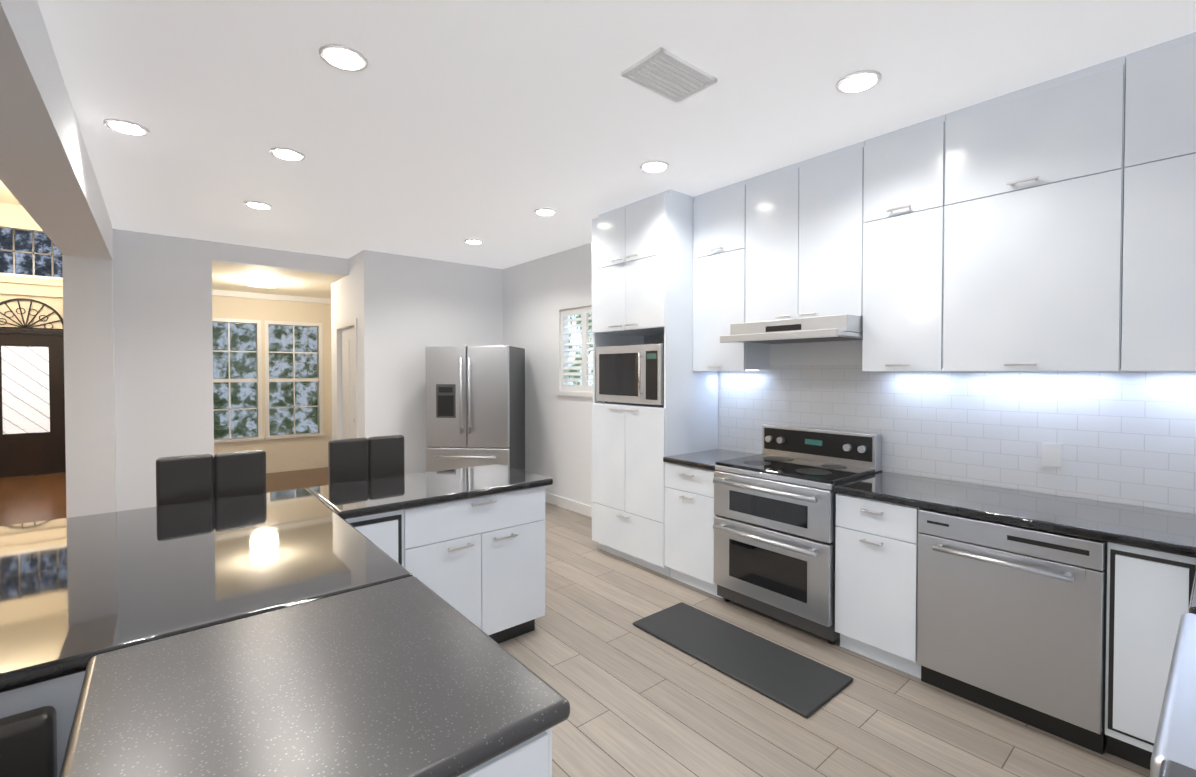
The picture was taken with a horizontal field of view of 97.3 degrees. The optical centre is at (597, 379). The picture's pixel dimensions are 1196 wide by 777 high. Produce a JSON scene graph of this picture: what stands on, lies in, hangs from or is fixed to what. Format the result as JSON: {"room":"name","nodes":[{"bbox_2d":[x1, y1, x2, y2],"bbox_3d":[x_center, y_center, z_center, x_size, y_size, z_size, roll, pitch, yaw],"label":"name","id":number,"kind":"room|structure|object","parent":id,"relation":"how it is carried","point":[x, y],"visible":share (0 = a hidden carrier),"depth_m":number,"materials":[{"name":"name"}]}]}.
{"room":"kitchen","nodes":[
{"label":"kitchen","id":0,"kind":"room"},
{"bbox_2d":[0,180,21,205],"bbox_3d":[-6.739,-2.484,5.028,2.860,0.040,6.120,-1,1,-40],"label":"ceiling","id":1,"kind":"structure","parent":0,"point":[7,196],"depth_m":7.17,"materials":[{"name":"beige paint"}]},
{"bbox_2d":[0,203,62,297],"bbox_3d":[-8.317,-1.866,7.627,0.960,1.280,0.120,-1,1,-40],"label":"wall","id":2,"kind":"structure","parent":0,"point":[30,289],"depth_m":7.57,"materials":[{"name":"beige paint"}]},
{"bbox_2d":[0,228,65,477],"bbox_3d":[-8.751,-0.549,7.255,2.330,3.900,0.170,-1,1,-40],"label":"front door","id":3,"kind":"structure","parent":0,"point":[32,416],"depth_m":7.67,"materials":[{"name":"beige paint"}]},
{"bbox_2d":[0,0,112,259],"bbox_3d":[-2.617,-1.211,2.372,0.315,0.320,6.065,-1,1,-40],"label":"header beam","id":4,"kind":"structure","parent":0,"point":[48,178],"depth_m":2.46,"materials":[{"name":"white paint"}]},
{"bbox_2d":[62,228,116,517],"bbox_3d":[-4.646,0.015,4.824,0.320,2.850,0.270,-1,1,-40],"label":"wall","id":5,"kind":"structure","parent":0,"point":[89,367],"depth_m":4.72,"materials":[{"name":"white paint"}]},
{"bbox_2d":[113,229,348,511],"bbox_3d":[-3.780,0.002,5.640,2.055,2.850,0.120,-1,1,-40],"label":"wall","id":6,"kind":"structure","parent":0,"point":[163,338],"depth_m":5.16,"materials":[{"name":"white paint"}]},
{"bbox_2d":[212,296,323,472],"bbox_3d":[-5.309,0.066,7.530,2.485,2.660,0.160,-1,1,-40],"label":"window","id":7,"kind":"structure","parent":0,"point":[293,400],"depth_m":7.87,"materials":[{"name":"glass"}]},
{"bbox_2d":[212,289,330,303],"bbox_3d":[-5.159,-1.224,7.543,2.760,0.080,0.060,-1,1,-40],"label":"crown molding","id":8,"kind":"structure","parent":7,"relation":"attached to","point":[227,293],"depth_m":7.77,"materials":[{"name":"white paint"}]},
{"bbox_2d":[212,262,344,298],"bbox_3d":[-4.426,-1.271,6.754,2.880,0.040,2.450,-1,1,-40],"label":"ceiling","id":9,"kind":"structure","parent":0,"point":[230,277],"depth_m":6.62,"materials":[{"name":"beige paint"}]},
{"bbox_2d":[247,279,276,287],"bbox_3d":[-4.247,-1.220,6.649,0.320,0.060,0.320,-1,1,-40],"label":"ceiling fixture","id":10,"kind":"object","parent":9,"relation":"attached to","point":[265,283],"visible":1,"depth_m":6.56,"materials":[{"name":"white"}]},
{"bbox_2d":[257,299,331,472],"bbox_3d":[-4.551,0.056,8.186,1.270,2.660,0.120,-1,1,-40],"label":"wall","id":11,"kind":"structure","parent":0,"point":[325,321],"depth_m":8.30,"materials":[{"name":"beige paint"}]},
{"bbox_2d":[331,252,361,439],"bbox_3d":[-3.029,-0.011,6.426,0.135,2.850,1.330,-1,1,-40],"label":"wall","id":12,"kind":"structure","parent":0,"point":[351,389],"depth_m":6.40,"materials":[{"name":"white paint"}]},
{"bbox_2d":[360,250,502,474],"bbox_3d":[-1.899,-0.011,6.422,1.840,2.850,0.120,-1,1,-40],"label":"wall","id":13,"kind":"structure","parent":0,"point":[412,308],"depth_m":6.12,"materials":[{"name":"white paint"}]},
{"bbox_2d":[0,467,1149,776],"bbox_3d":[-3.295,1.481,4.136,6.940,0.060,11.990,-1,1,-40],"label":"floor","id":14,"kind":"structure","parent":0,"point":[643,703],"depth_m":2.39,"materials":[{"name":"wood"}]},
{"bbox_2d":[0,706,56,776],"bbox_3d":[-1.188,1.090,0.793,0.490,0.830,0.415,-1,1,-40],"label":"bar stool","id":15,"kind":"object","parent":14,"relation":"on","point":[28,743],"visible":1,"depth_m":1.04,"materials":[{"name":"grey leather"}]},
{"bbox_2d":[156,449,265,506],"bbox_3d":[-1.826,0.927,2.530,0.450,1.100,0.455,-1,1,-40],"label":"bar stool","id":16,"kind":"object","parent":14,"relation":"on","point":[190,478],"visible":0.19,"depth_m":2.63,"materials":[{"name":"grey leather"}]},
{"bbox_2d":[0,484,551,776],"bbox_3d":[-0.751,1.060,1.735,2.398,0.859,2.004,-1,1,-40],"label":"kitchen island","id":17,"kind":"object","parent":14,"relation":"on","point":[486,554],"depth_m":2.72,"materials":[{"name":"white laminate"}]},
{"bbox_2d":[0,464,552,687],"bbox_3d":[-1.248,0.604,2.047,2.800,0.040,1.559,-1,1,-40],"label":"island countertop","id":18,"kind":"structure","parent":17,"relation":"on","point":[71,588],"depth_m":1.70,"materials":[{"name":"black stone"}]},
{"bbox_2d":[57,572,569,776],"bbox_3d":[-0.578,0.620,1.068,0.720,0.040,0.799,-1,1,-40],"label":"island countertop","id":19,"kind":"structure","parent":17,"relation":"on","point":[389,678],"depth_m":1.00,"materials":[{"name":"black stone"}]},
{"bbox_2d":[328,435,404,484],"bbox_3d":[-1.332,0.916,3.187,0.450,1.100,0.455,-1,1,-40],"label":"bar stool","id":20,"kind":"object","parent":14,"relation":"on","point":[360,459],"visible":0.33,"depth_m":3.29,"materials":[{"name":"grey leather"}]},
{"bbox_2d":[425,346,524,472],"bbox_3d":[-1.367,0.527,5.955,0.910,1.790,0.827,0,1,5],"label":"fridge","id":21,"kind":"object","parent":14,"relation":"on","point":[475,405],"visible":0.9,"depth_m":5.61,"materials":[{"name":"grey metal"}]},
{"bbox_2d":[426,447,509,472],"bbox_3d":[-1.397,1.044,5.646,0.672,0.626,0.672,-1,1,-40],"label":"freezer","id":22,"kind":"object","parent":21,"relation":"in","point":[437,458],"depth_m":5.62,"materials":[{"name":"silver metal"}]},
{"bbox_2d":[592,400,717,572],"bbox_3d":[0.454,0.823,4.348,0.630,1.250,0.838,-1,1,-40],"label":"base cabinet","id":23,"kind":"object","parent":14,"relation":"on","point":[629,440],"depth_m":4.09,"materials":[{"name":"paint"}]},
{"bbox_2d":[596,344,663,405],"bbox_3d":[0.397,-0.040,4.286,0.555,0.464,0.748,-1,1,-40],"label":"microwave","id":24,"kind":"object","parent":23,"relation":"in","point":[633,374],"visible":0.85,"depth_m":4.09,"materials":[{"name":"grey metal"}]},
{"bbox_2d":[660,448,757,471],"bbox_3d":[0.864,0.576,3.836,0.650,0.040,0.461,-1,1,-40],"label":"countertop","id":25,"kind":"structure","parent":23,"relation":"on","point":[705,461],"depth_m":3.77,"materials":[{"name":"black stone"}]},
{"bbox_2d":[660,464,722,597],"bbox_3d":[0.871,1.026,3.850,0.630,0.860,0.461,-1,1,-40],"label":"base cabinet","id":26,"kind":"object","parent":14,"relation":"on","point":[687,514],"depth_m":3.66,"materials":[{"name":"paint"}]},
{"bbox_2d":[633,602,852,717],"bbox_3d":[0.729,1.462,2.862,0.445,0.018,1.110,-1,1,-40],"label":"kitchen mat","id":27,"kind":"object","parent":14,"relation":"on","point":[804,686],"visible":0.94,"depth_m":2.75,"materials":[{"name":"grey rubber"}]},
{"bbox_2d":[713,424,881,643],"bbox_3d":[1.228,0.896,3.326,0.726,1.135,0.782,-1,1,-40],"label":"range","id":28,"kind":"object","parent":14,"relation":"on","point":[774,525],"visible":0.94,"depth_m":3.16,"materials":[{"name":"grey metal"}]},
{"bbox_2d":[715,454,874,489],"bbox_3d":[1.223,0.564,3.317,0.545,0.050,0.782,-1,1,-40],"label":"cooktop","id":29,"kind":"object","parent":28,"relation":"in","point":[788,470],"depth_m":3.21,"materials":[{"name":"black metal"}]},
{"bbox_2d":[835,536,920,678],"bbox_3d":[1.656,1.041,2.904,0.630,0.860,0.405,-1,1,-40],"label":"base cabinet","id":30,"kind":"object","parent":14,"relation":"on","point":[876,589],"depth_m":2.69,"materials":[{"name":"paint"}]},
{"bbox_2d":[834,472,1195,619],"bbox_3d":[1.875,0.605,2.062,1.360,0.040,1.970,-1,1,-40],"label":"countertop","id":31,"kind":"structure","parent":30,"relation":"on","point":[1151,553],"depth_m":2.29,"materials":[{"name":"black stone"}]},
{"bbox_2d":[917,509,1107,754],"bbox_3d":[1.946,1.051,2.453,0.636,0.854,0.647,-1,1,-40],"label":"dishwasher","id":32,"kind":"object","parent":14,"relation":"on","point":[1011,621],"visible":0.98,"depth_m":2.24,"materials":[{"name":"grey metal"}]},
{"bbox_2d":[1105,604,1179,769],"bbox_3d":[2.283,1.053,2.149,0.630,0.860,0.236,-1,1,-40],"label":"base cabinet","id":33,"kind":"object","parent":14,"relation":"on","point":[1139,645],"depth_m":1.98,"materials":[{"name":"paint"}]},
{"bbox_2d":[1150,613,1195,776],"bbox_3d":[1.433,1.053,0.867,2.250,0.900,0.684,-1,1,-40],"label":"appliance","id":34,"kind":"object","parent":14,"relation":"on","point":[1174,752],"visible":1,"depth_m":0.96,"materials":[{"name":"grey metal"}]},
{"bbox_2d":[1158,759,1195,776],"bbox_3d":[0.849,0.631,0.365,0.717,0.040,0.669,-1,1,-40],"label":"countertop","id":35,"kind":"structure","parent":34,"relation":"on","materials":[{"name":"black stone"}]},
{"bbox_2d":[37,0,1195,268],"bbox_3d":[-0.820,-1.405,3.253,4.200,0.040,7.540,-1,1,-40],"label":"ceiling","id":36,"kind":"structure","parent":0,"point":[493,124],"depth_m":2.56,"materials":[{"name":"white paint"}]},
{"bbox_2d":[103,118,149,135],"bbox_3d":[-2.567,-1.373,2.869,0.190,0.013,0.190,-1,1,-40],"label":"ceiling light","id":37,"kind":"object","parent":36,"relation":"attached to","point":[126,128],"depth_m":2.85,"materials":[{"name":"white"}]},
{"bbox_2d":[244,201,271,208],"bbox_3d":[-2.720,-1.394,4.210,0.190,0.013,0.190,-1,1,-40],"label":"ceiling light","id":38,"kind":"object","parent":36,"relation":"attached to","point":[257,205],"depth_m":4.19,"materials":[{"name":"white"}]},
{"bbox_2d":[269,147,304,160],"bbox_3d":[-1.902,-1.378,3.226,0.190,0.013,0.190,-1,1,-40],"label":"ceiling light","id":39,"kind":"object","parent":36,"relation":"attached to","point":[287,155],"depth_m":3.20,"materials":[{"name":"white"}]},
{"bbox_2d":[319,43,367,71],"bbox_3d":[-1.078,-1.362,2.233,0.190,0.013,0.190,-1,1,-40],"label":"ceiling light","id":40,"kind":"object","parent":36,"relation":"attached to","point":[343,59],"depth_m":2.21,"materials":[{"name":"white"}]},
{"bbox_2d":[464,239,482,243],"bbox_3d":[-1.274,-1.413,5.397,0.190,0.013,0.190,-1,1,-40],"label":"recessed light","id":41,"kind":"object","parent":36,"relation":"in","point":[466,240],"depth_m":5.36,"materials":[{"name":"white paint"}]},
{"bbox_2d":[534,208,556,215],"bbox_3d":[-0.438,-1.397,4.389,0.190,0.013,0.190,-1,1,-40],"label":"ceiling light","id":42,"kind":"object","parent":36,"relation":"attached to","point":[545,212],"depth_m":4.37,"materials":[{"name":"white"}]},
{"bbox_2d":[640,160,668,172],"bbox_3d":[0.367,-1.381,3.420,0.190,0.013,0.190,-1,1,-40],"label":"ceiling light","id":43,"kind":"object","parent":36,"relation":"attached to","point":[655,167],"depth_m":3.40,"materials":[{"name":"white"}]},
{"bbox_2d":[621,47,716,102],"bbox_3d":[0.323,-1.362,2.370,0.370,0.018,0.240,-1,1,-40],"label":"ceiling vent","id":44,"kind":"object","parent":36,"relation":"in","point":[661,71],"visible":0.98,"depth_m":2.35,"materials":[{"name":"grey metal"}]},
{"bbox_2d":[836,70,881,93],"bbox_3d":[1.198,-1.365,2.420,0.190,0.013,0.190,-1,1,-40],"label":"ceiling light","id":45,"kind":"object","parent":36,"relation":"attached to","point":[858,83],"depth_m":2.40,"materials":[{"name":"white"}]},
{"bbox_2d":[503,243,1195,514],"bbox_3d":[0.930,0.022,4.338,0.150,2.850,6.940,-1,1,-40],"label":"wall","id":46,"kind":"structure","parent":0,"point":[531,295],"depth_m":5.95,"materials":[{"name":"white paint"}]},
{"bbox_2d":[545,492,591,516],"bbox_3d":[-0.414,1.368,5.896,0.015,0.110,2.620,-1,1,-40],"label":"baseboard","id":47,"kind":"structure","parent":46,"relation":"attached to","point":[574,506],"depth_m":5.76,"materials":[{"name":"white paint"}]},
{"bbox_2d":[559,300,592,391],"bbox_3d":[-0.146,-0.347,5.571,0.055,0.950,0.840,-1,1,-40],"label":"window","id":48,"kind":"structure","parent":46,"relation":"in","point":[586,347],"depth_m":5.59,"materials":[{"name":"white paint"}]},
{"bbox_2d":[563,378,581,381],"bbox_3d":[-0.263,0.002,5.752,0.336,0.008,0.060,1,36,50],"label":"window shutter slat","id":49,"kind":"object","parent":48,"relation":"attached to","point":[573,380],"visible":0.79,"depth_m":5.75,"materials":[{"name":"white paint"}]},
{"bbox_2d":[563,372,581,375],"bbox_3d":[-0.263,-0.063,5.751,0.336,0.008,0.060,1,36,50],"label":"window shutter slat","id":50,"kind":"object","parent":48,"relation":"attached to","point":[573,374],"visible":0.79,"depth_m":5.75,"materials":[{"name":"white paint"}]},
{"bbox_2d":[563,317,581,322],"bbox_3d":[-0.263,-0.652,5.742,0.336,0.008,0.060,1,37,50],"label":"window shutter slat","id":51,"kind":"object","parent":48,"relation":"attached to","point":[572,320],"visible":0.79,"depth_m":5.74,"materials":[{"name":"white paint"}]},
{"bbox_2d":[563,366,581,369],"bbox_3d":[-0.263,-0.129,5.750,0.336,0.008,0.060,1,37,50],"label":"window shutter slat","id":52,"kind":"object","parent":48,"relation":"attached to","point":[573,368],"visible":0.79,"depth_m":5.75,"materials":[{"name":"white paint"}]},
{"bbox_2d":[563,360,581,363],"bbox_3d":[-0.263,-0.194,5.749,0.336,0.008,0.060,1,36,50],"label":"window shutter slat","id":53,"kind":"object","parent":48,"relation":"attached to","point":[573,362],"visible":0.79,"depth_m":5.75,"materials":[{"name":"white paint"}]},
{"bbox_2d":[563,354,581,357],"bbox_3d":[-0.263,-0.260,5.748,0.336,0.008,0.060,1,37,50],"label":"window shutter slat","id":54,"kind":"object","parent":48,"relation":"attached to","point":[573,356],"visible":0.79,"depth_m":5.74,"materials":[{"name":"white paint"}]},
{"bbox_2d":[563,348,581,351],"bbox_3d":[-0.263,-0.325,5.747,0.336,0.008,0.060,1,36,50],"label":"window shutter slat","id":55,"kind":"object","parent":48,"relation":"attached to","point":[573,350],"visible":0.79,"depth_m":5.74,"materials":[{"name":"white paint"}]},
{"bbox_2d":[563,342,581,345],"bbox_3d":[-0.263,-0.391,5.746,0.336,0.008,0.060,1,37,50],"label":"window shutter slat","id":56,"kind":"object","parent":48,"relation":"attached to","point":[573,344],"visible":0.79,"depth_m":5.74,"materials":[{"name":"white paint"}]},
{"bbox_2d":[563,336,581,339],"bbox_3d":[-0.263,-0.456,5.745,0.336,0.008,0.060,1,36,50],"label":"window shutter slat","id":57,"kind":"object","parent":48,"relation":"attached to","point":[573,338],"visible":0.79,"depth_m":5.74,"materials":[{"name":"white paint"}]},
{"bbox_2d":[563,330,581,334],"bbox_3d":[-0.263,-0.522,5.744,0.336,0.008,0.060,1,37,50],"label":"window shutter slat","id":58,"kind":"object","parent":48,"relation":"attached to","point":[573,332],"visible":0.79,"depth_m":5.74,"materials":[{"name":"white paint"}]},
{"bbox_2d":[563,324,581,328],"bbox_3d":[-0.263,-0.587,5.743,0.336,0.008,0.060,1,36,50],"label":"window shutter slat","id":59,"kind":"object","parent":48,"relation":"attached to","point":[573,326],"visible":0.79,"depth_m":5.74,"materials":[{"name":"white paint"}]},
{"bbox_2d":[592,189,691,335],"bbox_3d":[0.454,-0.896,4.321,0.630,1.007,0.838,-1,1,-40],"label":"upper cabinet","id":60,"kind":"object","parent":46,"relation":"attached to","point":[642,249],"depth_m":3.98,"materials":[{"name":"paint"}]},
{"bbox_2d":[688,180,769,371],"bbox_3d":[0.991,-0.735,3.920,0.320,1.317,0.461,-1,1,-40],"label":"upper cabinet","id":61,"kind":"object","parent":46,"relation":"attached to","point":[717,214],"depth_m":3.81,"materials":[{"name":"paint"}]},
{"bbox_2d":[720,314,862,343],"bbox_3d":[1.282,-0.307,3.351,0.607,0.131,0.782,-1,1,-40],"label":"range hood","id":62,"kind":"object","parent":46,"relation":"attached to","point":[843,327],"visible":0.79,"depth_m":3.14,"materials":[{"name":"silver metal"}]},
{"bbox_2d":[744,141,863,322],"bbox_3d":[1.393,-0.882,3.434,0.320,1.007,0.790,-1,1,-40],"label":"upper cabinet","id":63,"kind":"object","parent":46,"relation":"attached to","point":[804,220],"depth_m":3.29,"materials":[{"name":"paint"}]},
{"bbox_2d":[862,116,939,370],"bbox_3d":[1.776,-0.720,2.975,0.320,1.317,0.406,-1,1,-40],"label":"upper cabinet","id":64,"kind":"object","parent":46,"relation":"attached to","point":[901,318],"depth_m":2.87,"materials":[{"name":"paint"}]},
{"bbox_2d":[719,365,1195,513],"bbox_3d":[2.000,0.239,2.977,0.004,0.659,3.227,-1,1,-40],"label":"tile backsplash","id":65,"kind":"structure","parent":46,"relation":"attached to","point":[1125,437],"depth_m":2.79,"materials":[{"name":"white tile"}]},
{"bbox_2d":[1042,443,1061,467],"bbox_3d":[2.276,0.377,2.638,0.006,0.115,0.075,-1,1,-40],"label":"wall outlet plate","id":66,"kind":"object","parent":65,"relation":"attached to","point":[1051,455],"visible":1,"depth_m":2.63,"materials":[{"name":"white plastic"}]},
{"bbox_2d":[936,57,1119,370],"bbox_3d":[2.116,-0.713,2.565,0.320,1.317,0.658,-1,1,-40],"label":"upper cabinet","id":67,"kind":"object","parent":46,"relation":"attached to","point":[1046,226],"depth_m":2.44,"materials":[{"name":"paint"}]},
{"bbox_2d":[1116,32,1195,370],"bbox_3d":[2.615,-0.704,1.964,0.320,1.317,0.906,-1,1,-40],"label":"upper cabinet","id":68,"kind":"object","parent":46,"relation":"attached to","point":[1156,154],"depth_m":2.13,"materials":[{"name":"paint"}]},
{"label":"outside","id":69,"kind":"structure","parent":0,"visible":0},
{"bbox_2d":[0,228,62,277],"bbox_3d":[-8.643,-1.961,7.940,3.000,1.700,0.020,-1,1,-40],"label":"view from the foyer","id":70,"kind":"structure","parent":69,"point":[24,261],"depth_m":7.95,"materials":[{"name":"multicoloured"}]},
{"bbox_2d":[569,313,592,384],"bbox_3d":[-0.062,-0.323,5.641,0.004,0.900,0.840,-1,1,-40],"label":"view from the kitchen","id":71,"kind":"structure","parent":69,"point":[578,340],"depth_m":5.83,"materials":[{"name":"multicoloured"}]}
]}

